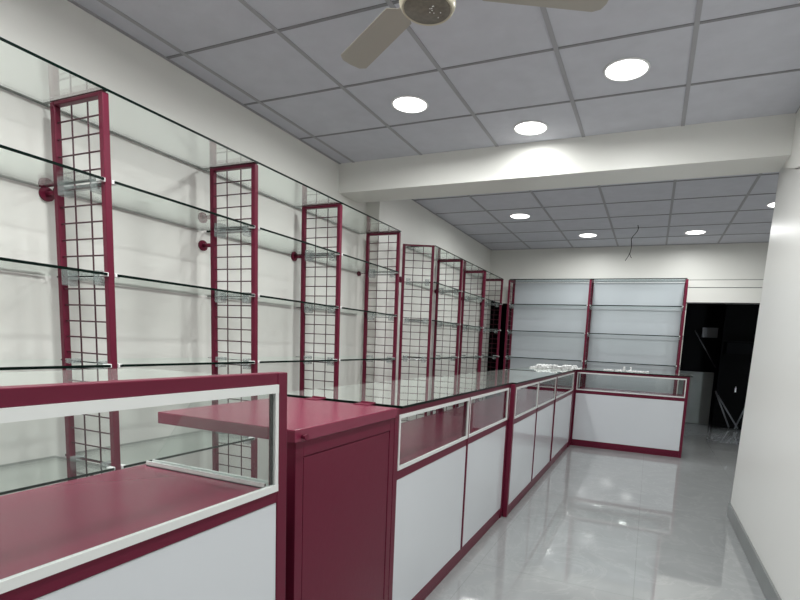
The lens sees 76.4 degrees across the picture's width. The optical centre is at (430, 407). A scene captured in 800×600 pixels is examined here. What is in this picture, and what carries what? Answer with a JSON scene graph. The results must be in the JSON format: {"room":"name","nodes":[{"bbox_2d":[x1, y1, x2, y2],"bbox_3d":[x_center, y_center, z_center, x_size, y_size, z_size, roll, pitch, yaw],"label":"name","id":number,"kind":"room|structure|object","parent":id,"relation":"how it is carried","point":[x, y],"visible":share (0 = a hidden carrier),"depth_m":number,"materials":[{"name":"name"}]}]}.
{"room":"shop","nodes":[
{"label":"shop","id":0,"kind":"room"},
{"bbox_2d":[0,0,490,495],"bbox_3d":[-1.446,-0.552,2.958,0.347,2.625,10.760,6,8,23],"label":"wall","id":1,"kind":"structure","parent":0,"point":[150,323],"depth_m":2.78,"materials":[{"name":"beige paint"}]},
{"bbox_2d":[74,0,799,249],"bbox_3d":[0.721,-1.685,1.942,4.900,0.080,11.050,6,8,23],"label":"ceiling","id":2,"kind":"structure","parent":0,"point":[266,67],"depth_m":2.75,"materials":[{"name":"tile"}]},
{"bbox_2d":[391,95,427,112],"bbox_3d":[-0.126,-1.824,3.055,0.224,0.008,0.224,6,8,23],"label":"recessed light","id":3,"kind":"object","parent":2,"relation":"in","point":[406,104],"visible":1,"depth_m":3.05,"materials":[{"name":"white plastic"}]},
{"bbox_2d":[67,0,799,249],"bbox_3d":[0.706,-1.639,1.904,4.490,0.006,10.760,6,8,23],"label":"ceiling grid","id":4,"kind":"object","parent":2,"relation":"attached to","point":[697,22],"depth_m":2.79,"materials":[{"name":"grey metal"}]},
{"bbox_2d":[341,0,607,68],"bbox_3d":[-0.042,-1.496,1.615,1.121,0.281,1.008,6,8,23],"label":"ceiling fan","id":5,"kind":"object","parent":2,"relation":"hanging from","point":[391,23],"visible":1,"depth_m":1.83,"materials":[{"name":"beige metal"}]},
{"bbox_2d":[510,213,529,218],"bbox_3d":[0.978,-2.095,5.555,0.224,0.008,0.224,6,8,23],"label":"recessed light","id":6,"kind":"object","parent":2,"relation":"in","point":[518,215],"visible":1,"depth_m":5.55,"materials":[{"name":"white plastic"}]},
{"bbox_2d":[513,121,547,135],"bbox_3d":[0.651,-1.820,3.305,0.224,0.008,0.224,6,8,23],"label":"recessed light","id":7,"kind":"object","parent":2,"relation":"in","point":[528,128],"visible":1,"depth_m":3.30,"materials":[{"name":"white plastic"}]},
{"bbox_2d":[339,113,795,202],"bbox_3d":[0.740,-1.754,3.704,3.132,0.232,0.306,6,8,23],"label":"ceiling beam","id":8,"kind":"structure","parent":2,"relation":"attached to","point":[755,145],"depth_m":3.46,"materials":[{"name":"beige paint"}]},
{"bbox_2d":[579,233,596,236],"bbox_3d":[1.964,-2.149,6.334,0.224,0.008,0.224,6,8,23],"label":"recessed light","id":9,"kind":"object","parent":2,"relation":"in","point":[584,234],"visible":1,"depth_m":6.32,"materials":[{"name":"white plastic"}]},
{"bbox_2d":[580,234,595,236],"bbox_3d":[1.964,-2.150,6.334,0.201,0.004,0.201,-1,8,-26],"label":"diffuser","id":10,"kind":"object","parent":9,"relation":"attached to","point":[581,235],"depth_m":6.34,"materials":[{"name":"white plastic"}]},
{"bbox_2d":[603,57,649,81],"bbox_3d":[0.991,-1.709,2.567,0.224,0.008,0.224,6,8,23],"label":"recessed light","id":11,"kind":"object","parent":2,"relation":"in","point":[630,68],"visible":1,"depth_m":2.56,"materials":[{"name":"white plastic"}]},
{"bbox_2d":[685,230,705,234],"bbox_3d":[3.091,-2.043,5.920,0.224,0.008,0.224,6,8,23],"label":"recessed light","id":12,"kind":"object","parent":2,"relation":"in","point":[692,232],"visible":1,"depth_m":5.91,"materials":[{"name":"white plastic"}]},
{"bbox_2d":[686,231,704,233],"bbox_3d":[3.091,-2.044,5.920,0.201,0.004,0.201,0,8,-17],"label":"diffuser","id":13,"kind":"object","parent":12,"relation":"attached to","point":[688,232],"depth_m":5.92,"materials":[{"name":"white plastic"}]},
{"bbox_2d":[767,202,774,207],"bbox_3d":[3.234,-1.877,4.682,0.224,0.008,0.224,6,8,23],"label":"recessed light","id":14,"kind":"object","parent":2,"relation":"in","point":[771,204],"visible":0.3,"depth_m":4.71,"materials":[{"name":"white plastic"}]},
{"bbox_2d":[425,422,765,599],"bbox_3d":[1.306,0.892,3.419,5.300,0.100,13.700,6,8,23],"label":"floor","id":15,"kind":"structure","parent":0,"point":[598,524],"depth_m":3.33,"materials":[{"name":"tile"}]},
{"bbox_2d":[39,91,124,480],"bbox_3d":[-1.525,-0.213,2.225,0.413,2.134,0.069,6,8,23],"label":"grid panel","id":16,"kind":"object","parent":15,"relation":"on","point":[47,194],"visible":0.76,"depth_m":2.15,"materials":[{"name":"red paint"}]},
{"bbox_2d":[0,37,106,104],"bbox_3d":[-1.636,-1.234,1.699,0.406,0.011,0.844,6,8,23],"label":"glass shelf","id":17,"kind":"object","parent":16,"relation":"on","point":[104,89],"visible":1,"depth_m":1.93,"materials":[{"name":"black"}]},
{"bbox_2d":[0,257,107,275],"bbox_3d":[-1.669,-0.525,1.791,0.406,0.011,0.802,6,8,23],"label":"glass shelf","id":18,"kind":"object","parent":16,"relation":"attached to","point":[6,264],"visible":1,"depth_m":1.97,"materials":[{"name":"black"}]},
{"bbox_2d":[0,359,110,369],"bbox_3d":[-1.687,-0.152,1.839,0.406,0.011,0.802,6,8,23],"label":"glass shelf","id":19,"kind":"object","parent":16,"relation":"attached to","point":[30,364],"visible":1,"depth_m":2.00,"materials":[{"name":"black"}]},
{"bbox_2d":[44,89,257,169],"bbox_3d":[-1.301,-1.317,2.470,0.406,0.011,0.842,6,8,23],"label":"glass shelf","id":20,"kind":"object","parent":16,"relation":"on","point":[108,90],"visible":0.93,"depth_m":2.47,"materials":[{"name":"black"}]},
{"bbox_2d":[53,181,254,230],"bbox_3d":[-1.317,-0.977,2.514,0.406,0.011,0.800,6,8,23],"label":"glass shelf","id":21,"kind":"object","parent":16,"relation":"on","point":[189,216],"visible":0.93,"depth_m":2.51,"materials":[{"name":"black"}]},
{"bbox_2d":[57,274,254,295],"bbox_3d":[-1.334,-0.609,2.562,0.406,0.011,0.800,6,8,23],"label":"glass shelf","id":22,"kind":"object","parent":16,"relation":"on","point":[130,281],"visible":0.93,"depth_m":2.48,"materials":[{"name":"black"}]},
{"bbox_2d":[61,358,254,366],"bbox_3d":[-1.351,-0.236,2.610,0.406,0.011,0.800,6,8,23],"label":"glass shelf","id":23,"kind":"object","parent":16,"relation":"attached to","point":[124,362],"visible":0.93,"depth_m":2.52,"materials":[{"name":"black"}]},
{"bbox_2d":[65,430,254,467],"bbox_3d":[-1.371,0.203,2.666,0.406,0.011,0.800,6,8,23],"label":"glass shelf","id":24,"kind":"object","parent":16,"relation":"on","point":[202,438],"visible":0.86,"depth_m":2.73,"materials":[{"name":"black"}]},
{"bbox_2d":[0,372,286,599],"bbox_3d":[-1.011,0.540,0.552,0.493,1.116,1.997,6,8,23],"label":"display counter","id":25,"kind":"object","parent":15,"relation":"on","point":[155,529],"depth_m":1.07,"materials":[{"name":"red laminate"}]},
{"bbox_2d":[0,368,215,385],"bbox_3d":[-1.009,0.009,0.474,0.458,0.008,1.962,6,8,23],"label":"countertop","id":26,"kind":"structure","parent":25,"relation":"on","point":[59,376],"depth_m":1.16,"materials":[{"name":"black"}]},
{"bbox_2d":[198,163,260,478],"bbox_3d":[-1.190,-0.297,2.995,0.413,2.134,0.069,6,8,23],"label":"grid panel","id":27,"kind":"object","parent":15,"relation":"on","point":[203,245],"visible":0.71,"depth_m":2.92,"materials":[{"name":"red paint"}]},
{"bbox_2d":[208,356,336,362],"bbox_3d":[-1.017,-0.319,3.377,0.406,0.011,0.793,6,8,23],"label":"glass shelf","id":28,"kind":"object","parent":27,"relation":"attached to","point":[289,358],"visible":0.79,"depth_m":3.29,"materials":[{"name":"black"}]},
{"bbox_2d":[207,295,338,307],"bbox_3d":[-1.000,-0.692,3.329,0.406,0.011,0.793,6,8,23],"label":"glass shelf","id":29,"kind":"object","parent":27,"relation":"attached to","point":[264,299],"visible":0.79,"depth_m":3.26,"materials":[{"name":"black"}]},
{"bbox_2d":[207,227,339,255],"bbox_3d":[-0.983,-1.060,3.281,0.406,0.011,0.793,6,8,23],"label":"glass shelf","id":30,"kind":"object","parent":27,"relation":"on","point":[267,239],"visible":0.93,"depth_m":3.23,"materials":[{"name":"black"}]},
{"bbox_2d":[204,162,342,207],"bbox_3d":[-0.967,-1.401,3.237,0.406,0.011,0.835,6,8,23],"label":"glass shelf","id":31,"kind":"object","parent":27,"relation":"on","point":[258,162],"visible":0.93,"depth_m":3.27,"materials":[{"name":"black"}]},
{"bbox_2d":[291,204,342,400],"bbox_3d":[-0.857,-0.380,3.759,0.413,2.134,0.069,6,8,23],"label":"upright","id":32,"kind":"object","parent":15,"relation":"on","point":[339,207],"visible":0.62,"depth_m":3.68,"materials":[{"name":"red paint"}]},
{"bbox_2d":[297,203,400,233],"bbox_3d":[-0.621,-1.487,4.033,0.406,0.011,0.906,6,8,23],"label":"glass shelf","id":33,"kind":"object","parent":32,"relation":"on","point":[358,229],"visible":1,"depth_m":4.27,"materials":[{"name":"black"}]},
{"bbox_2d":[306,254,398,272],"bbox_3d":[-0.636,-1.147,4.077,0.406,0.011,0.864,6,8,23],"label":"glass shelf","id":34,"kind":"object","parent":32,"relation":"on","point":[349,263],"visible":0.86,"depth_m":4.03,"materials":[{"name":"black"}]},
{"bbox_2d":[357,232,400,383],"bbox_3d":[-0.498,-0.469,4.585,0.414,2.134,0.065,6,8,23],"label":"upright","id":35,"kind":"object","parent":15,"relation":"on","point":[398,234],"visible":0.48,"depth_m":4.50,"materials":[{"name":"red paint"}]},
{"bbox_2d":[296,356,394,360],"bbox_3d":[-0.671,-0.406,4.173,0.406,0.011,0.864,6,8,23],"label":"glass shelf","id":36,"kind":"object","parent":35,"relation":"attached to","point":[342,358],"visible":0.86,"depth_m":4.08,"materials":[{"name":"black"}]},
{"bbox_2d":[296,307,396,315],"bbox_3d":[-0.654,-0.778,4.125,0.406,0.011,0.864,6,8,23],"label":"glass shelf","id":37,"kind":"object","parent":35,"relation":"attached to","point":[343,310],"visible":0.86,"depth_m":4.05,"materials":[{"name":"black"}]},
{"bbox_2d":[285,384,509,599],"bbox_3d":[-0.056,0.370,2.868,0.534,0.949,1.715,6,8,23],"label":"display counter","id":38,"kind":"object","parent":15,"relation":"on","point":[449,468],"depth_m":2.56,"materials":[{"name":"white laminate"}]},
{"bbox_2d":[286,418,394,599],"bbox_3d":[-0.287,0.513,1.716,0.030,0.900,0.586,6,8,23],"label":"door","id":39,"kind":"structure","parent":38,"relation":"attached to","point":[339,485],"depth_m":1.63,"materials":[{"name":"red paint"}]},
{"bbox_2d":[287,376,511,408],"bbox_3d":[-0.054,-0.111,2.844,0.608,0.010,1.679,6,8,23],"label":"countertop","id":40,"kind":"structure","parent":38,"relation":"on","point":[404,393],"depth_m":2.51,"materials":[{"name":"black"}]},
{"bbox_2d":[158,396,396,442],"bbox_3d":[-0.471,0.021,1.761,0.541,0.044,0.646,6,8,23],"label":"flap","id":41,"kind":"object","parent":40,"relation":"attached to","point":[313,417],"visible":0.88,"depth_m":1.59,"materials":[{"name":"red laminate"}]},
{"bbox_2d":[398,244,434,420],"bbox_3d":[-0.176,-0.514,5.048,0.339,2.134,0.092,3,7,-1],"label":"upright","id":42,"kind":"object","parent":15,"relation":"on","point":[401,279],"visible":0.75,"depth_m":4.97,"materials":[{"name":"red paint"}]},
{"bbox_2d":[430,260,462,414],"bbox_3d":[0.166,-0.605,5.879,0.325,2.134,0.069,6,8,23],"label":"upright","id":43,"kind":"object","parent":15,"relation":"on","point":[460,261],"visible":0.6,"depth_m":5.81,"materials":[{"name":"red paint"}]},
{"bbox_2d":[403,356,457,358],"bbox_3d":[0.011,-0.546,5.512,0.318,0.011,0.761,6,8,23],"label":"glass shelf","id":44,"kind":"object","parent":43,"relation":"on","point":[431,357],"visible":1,"depth_m":5.28,"materials":[{"name":"black"}]},
{"bbox_2d":[404,319,458,324],"bbox_3d":[0.028,-0.919,5.464,0.318,0.011,0.761,6,8,23],"label":"glass shelf","id":45,"kind":"object","parent":43,"relation":"on","point":[415,320],"visible":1,"depth_m":5.33,"materials":[{"name":"black"}]},
{"bbox_2d":[406,282,460,290],"bbox_3d":[0.045,-1.288,5.416,0.318,0.011,0.761,6,8,23],"label":"glass shelf","id":46,"kind":"object","parent":43,"relation":"on","point":[436,286],"visible":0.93,"depth_m":5.37,"materials":[{"name":"black"}]},
{"bbox_2d":[406,245,462,260],"bbox_3d":[0.061,-1.628,5.372,0.318,0.011,0.803,6,8,23],"label":"glass shelf","id":47,"kind":"object","parent":43,"relation":"on","point":[440,254],"visible":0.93,"depth_m":5.32,"materials":[{"name":"black"}]},
{"bbox_2d":[436,355,480,357],"bbox_3d":[0.345,-0.630,6.280,0.318,0.011,0.836,6,8,23],"label":"glass shelf","id":48,"kind":"object","parent":43,"relation":"on","point":[459,356],"visible":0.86,"depth_m":6.21,"materials":[{"name":"black"}]},
{"bbox_2d":[438,324,482,327],"bbox_3d":[0.362,-1.002,6.232,0.318,0.011,0.836,6,8,23],"label":"glass shelf","id":49,"kind":"object","parent":43,"relation":"on","point":[461,325],"visible":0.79,"depth_m":6.18,"materials":[{"name":"black"}]},
{"bbox_2d":[439,291,484,298],"bbox_3d":[0.380,-1.371,6.185,0.318,0.011,0.836,6,8,23],"label":"glass shelf","id":50,"kind":"object","parent":43,"relation":"on","point":[465,295],"visible":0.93,"depth_m":6.17,"materials":[{"name":"black"}]},
{"bbox_2d":[441,259,486,271],"bbox_3d":[0.395,-1.711,6.141,0.318,0.011,0.878,6,8,23],"label":"glass shelf","id":51,"kind":"object","parent":43,"relation":"on","point":[467,266],"visible":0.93,"depth_m":6.16,"materials":[{"name":"black"}]},
{"bbox_2d":[456,272,486,407],"bbox_3d":[0.516,-0.692,6.682,0.325,2.134,0.069,6,8,23],"label":"upright","id":52,"kind":"object","parent":15,"relation":"on","point":[464,273],"visible":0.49,"depth_m":6.61,"materials":[{"name":"red paint"}]},
{"bbox_2d":[464,355,497,356],"bbox_3d":[0.681,-0.714,7.051,0.318,0.011,0.766,6,8,23],"label":"glass shelf","id":53,"kind":"object","parent":52,"relation":"on","point":[464,355],"visible":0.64,"depth_m":6.98,"materials":[{"name":"black"}]},
{"bbox_2d":[463,327,499,330],"bbox_3d":[0.698,-1.086,7.003,0.318,0.011,0.766,6,8,23],"label":"glass shelf","id":54,"kind":"object","parent":52,"relation":"on","point":[463,327],"visible":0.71,"depth_m":6.97,"materials":[{"name":"black"}]},
{"bbox_2d":[465,299,501,303],"bbox_3d":[0.715,-1.455,6.956,0.318,0.011,0.766,6,8,23],"label":"glass shelf","id":55,"kind":"object","parent":52,"relation":"on","point":[487,301],"visible":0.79,"depth_m":6.91,"materials":[{"name":"black"}]},
{"bbox_2d":[467,271,503,279],"bbox_3d":[0.731,-1.795,6.912,0.318,0.011,0.808,6,8,23],"label":"glass shelf","id":56,"kind":"object","parent":52,"relation":"on","point":[489,276],"visible":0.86,"depth_m":6.93,"materials":[{"name":"black"}]},
{"bbox_2d":[475,280,502,401],"bbox_3d":[0.837,-0.773,7.421,0.325,2.134,0.069,6,8,23],"label":"upright","id":57,"kind":"object","parent":15,"relation":"on","point":[501,290],"visible":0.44,"depth_m":7.34,"materials":[{"name":"red paint"}]},
{"bbox_2d":[441,370,575,516],"bbox_3d":[0.917,0.134,5.051,0.568,0.949,3.080,6,8,23],"label":"display counter","id":58,"kind":"object","parent":15,"relation":"on","point":[539,418],"depth_m":4.29,"materials":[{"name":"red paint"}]},
{"bbox_2d":[442,366,574,383],"bbox_3d":[0.932,-0.342,4.993,0.582,0.010,3.068,6,8,23],"label":"countertop","id":59,"kind":"structure","parent":58,"relation":"on","point":[522,374],"depth_m":4.37,"materials":[{"name":"black"}]},
{"bbox_2d":[501,280,515,394],"bbox_3d":[1.126,-0.765,7.463,0.058,2.134,0.304,5,8,20],"label":"upright","id":60,"kind":"object","parent":15,"relation":"on","point":[510,282],"visible":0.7,"depth_m":7.38,"materials":[{"name":"red paint"}]},
{"bbox_2d":[506,356,580,360],"bbox_3d":[1.633,-0.695,7.250,1.064,0.011,0.305,6,8,23],"label":"glass shelf","id":61,"kind":"object","parent":60,"relation":"on","point":[506,356],"visible":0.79,"depth_m":7.16,"materials":[{"name":"black"}]},
{"bbox_2d":[508,330,583,333],"bbox_3d":[1.651,-1.067,7.202,1.064,0.011,0.305,6,8,23],"label":"glass shelf","id":62,"kind":"object","parent":60,"relation":"on","point":[508,330],"visible":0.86,"depth_m":7.11,"materials":[{"name":"black"}]},
{"bbox_2d":[509,304,586,306],"bbox_3d":[1.668,-1.436,7.154,1.064,0.011,0.305,6,8,23],"label":"glass shelf","id":63,"kind":"object","parent":60,"relation":"on","point":[529,305],"visible":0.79,"depth_m":7.10,"materials":[{"name":"black"}]},
{"bbox_2d":[510,279,590,282],"bbox_3d":[1.684,-1.776,7.111,1.106,0.011,0.305,6,8,23],"label":"glass shelf","id":64,"kind":"object","parent":60,"relation":"on","point":[513,280],"visible":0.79,"depth_m":7.08,"materials":[{"name":"black"}]},
{"bbox_2d":[532,373,579,388],"bbox_3d":[1.625,-0.046,6.713,0.550,0.948,0.510,6,8,23],"label":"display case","id":65,"kind":"object","parent":15,"relation":"on","point":[564,382],"visible":0.02,"depth_m":6.40,"materials":[{"name":"clear glass"}]},
{"bbox_2d":[581,280,593,386],"bbox_3d":[2.142,-0.662,7.033,0.069,2.134,0.302,6,8,23],"label":"upright","id":66,"kind":"object","parent":15,"relation":"on","point":[591,283],"visible":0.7,"depth_m":6.93,"materials":[{"name":"red paint"}]},
{"bbox_2d":[570,370,689,457],"bbox_3d":[2.467,0.039,6.349,1.270,0.949,0.533,6,8,23],"label":"display counter","id":67,"kind":"object","parent":15,"relation":"on","point":[653,423],"depth_m":6.12,"materials":[{"name":"white laminate"}]},
{"bbox_2d":[580,368,692,376],"bbox_3d":[2.241,-0.461,6.393,1.872,0.010,0.544,6,8,23],"label":"countertop","id":68,"kind":"structure","parent":67,"relation":"on","point":[585,369],"depth_m":6.12,"materials":[{"name":"black"}]},
{"bbox_2d":[673,279,688,393],"bbox_3d":[3.205,-0.554,6.581,0.058,2.134,0.304,6,8,25],"label":"upright","id":69,"kind":"object","parent":15,"relation":"on","point":[687,280],"visible":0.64,"depth_m":6.43,"materials":[{"name":"red paint"}]},
{"bbox_2d":[585,360,675,366],"bbox_3d":[2.673,-0.590,6.809,1.116,0.011,0.305,6,8,23],"label":"glass shelf","id":70,"kind":"object","parent":69,"relation":"on","point":[588,360],"visible":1,"depth_m":6.71,"materials":[{"name":"black"}]},
{"bbox_2d":[588,333,678,336],"bbox_3d":[2.690,-0.962,6.761,1.116,0.011,0.305,6,8,23],"label":"glass shelf","id":71,"kind":"object","parent":69,"relation":"on","point":[588,333],"visible":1,"depth_m":6.68,"materials":[{"name":"black"}]},
{"bbox_2d":[590,305,682,308],"bbox_3d":[2.707,-1.331,6.714,1.116,0.011,0.305,6,8,23],"label":"glass shelf","id":72,"kind":"object","parent":69,"relation":"on","point":[593,306],"visible":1,"depth_m":6.66,"materials":[{"name":"black"}]},
{"bbox_2d":[591,278,687,281],"bbox_3d":[2.723,-1.671,6.670,1.158,0.011,0.305,6,8,23],"label":"glass shelf","id":73,"kind":"object","parent":69,"relation":"on","point":[607,279],"visible":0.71,"depth_m":6.61,"materials":[{"name":"black"}]},
{"bbox_2d":[677,371,713,424],"bbox_3d":[4.334,-0.209,9.100,1.230,0.910,0.090,6,8,23],"label":"wall","id":74,"kind":"structure","parent":15,"relation":"on","point":[701,383],"depth_m":8.90,"materials":[{"name":"white paint"}]},
{"bbox_2d":[715,391,728,426],"bbox_3d":[4.863,0.029,8.463,0.283,0.600,0.023,5,8,19],"label":"metal rod","id":75,"kind":"object","parent":15,"relation":"on","point":[715,391],"visible":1,"depth_m":8.46,"materials":[{"name":"grey metal"}]},
{"bbox_2d":[717,395,737,428],"bbox_3d":[4.919,0.075,8.400,0.360,0.533,0.024,6,8,26],"label":"metal rod","id":76,"kind":"object","parent":15,"relation":"on","point":[717,395],"visible":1,"depth_m":8.39,"materials":[{"name":"grey metal"}]},
{"bbox_2d":[710,304,759,428],"bbox_3d":[5.292,-0.776,8.408,0.900,2.300,0.300,6,8,23],"label":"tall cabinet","id":77,"kind":"object","parent":15,"relation":"on","point":[739,322],"visible":0.5,"depth_m":8.58,"materials":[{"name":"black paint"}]},
{"bbox_2d":[734,407,744,428],"bbox_3d":[5.106,-0.041,8.196,0.284,0.827,0.023,5,8,19],"label":"metal rod","id":78,"kind":"object","parent":15,"relation":"on","point":[744,407],"visible":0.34,"depth_m":8.24,"materials":[{"name":"grey metal"}]},
{"bbox_3d":[-1.860,-0.130,1.455,0.413,2.134,0.064,6,8,23],"label":"upright","id":79,"kind":"object","parent":15,"relation":"on","visible":0},
{"bbox_2d":[0,144,104,187],"bbox_3d":[-1.652,-0.893,1.743,0.406,0.011,0.802,6,8,23],"label":"glass shelf","id":80,"kind":"object","parent":79,"relation":"on","point":[41,185],"visible":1,"depth_m":2.01,"materials":[{"name":"black"}]},
{"bbox_2d":[0,456,113,494],"bbox_3d":[-1.707,0.287,1.895,0.406,0.011,0.802,6,8,23],"label":"glass shelf","id":81,"kind":"object","parent":79,"relation":"on","point":[50,457],"visible":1,"depth_m":2.13,"materials":[{"name":"black"}]},
{"bbox_2d":[485,304,723,423],"bbox_3d":[3.534,-0.986,8.224,5.300,2.600,2.590,6,8,23],"label":"wall","id":82,"kind":"structure","parent":0,"point":[694,357],"depth_m":8.91,"materials":[{"name":"black"}]},
{"bbox_2d":[695,331,715,367],"bbox_3d":[4.762,-1.013,8.799,0.394,0.628,0.016,6,8,23],"label":"metal strip","id":83,"kind":"object","parent":82,"relation":"attached to","point":[695,331],"visible":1,"depth_m":8.79,"materials":[{"name":"grey metal"}]},
{"bbox_2d":[702,304,717,337],"bbox_3d":[4.853,-1.504,8.767,0.240,0.590,0.050,6,8,23],"label":"junction box","id":84,"kind":"object","parent":82,"relation":"attached to","point":[707,332],"visible":0.92,"depth_m":8.77,"materials":[{"name":"grey metal"}]},
{"bbox_2d":[482,242,768,399],"bbox_3d":[2.807,-0.881,7.051,4.900,2.625,0.150,6,8,23],"label":"wall","id":85,"kind":"structure","parent":0,"point":[730,261],"depth_m":6.90,"materials":[{"name":"beige paint"}]},
{"bbox_2d":[510,283,588,391],"bbox_3d":[1.708,-0.856,7.407,1.121,1.883,0.012,6,8,23],"label":"board","id":86,"kind":"object","parent":85,"relation":"attached to","point":[525,318],"visible":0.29,"depth_m":7.36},
{"bbox_2d":[585,282,684,393],"bbox_3d":[2.761,-0.749,6.960,1.173,1.883,0.012,6,8,23],"label":"board","id":87,"kind":"object","parent":85,"relation":"attached to","point":[638,321],"visible":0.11,"depth_m":6.92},
{"bbox_2d":[686,279,762,303],"bbox_3d":[4.068,-1.445,6.340,1.540,0.304,0.035,6,8,23],"label":"trim","id":88,"kind":"structure","parent":85,"relation":"attached to","point":[745,291],"depth_m":6.46,"materials":[{"name":"beige paint"}]},
{"bbox_2d":[731,108,799,599],"bbox_3d":[0.896,-0.092,0.236,0.158,2.625,7.560,6,8,23],"label":"wall","id":89,"kind":"structure","parent":0,"point":[765,499],"depth_m":2.84,"materials":[{"name":"white paint"}]},
{"bbox_2d":[727,502,781,599],"bbox_3d":[0.777,1.149,0.429,0.012,0.105,7.572,6,8,23],"label":"baseboard","id":90,"kind":"structure","parent":89,"relation":"attached to","point":[766,584],"depth_m":2.91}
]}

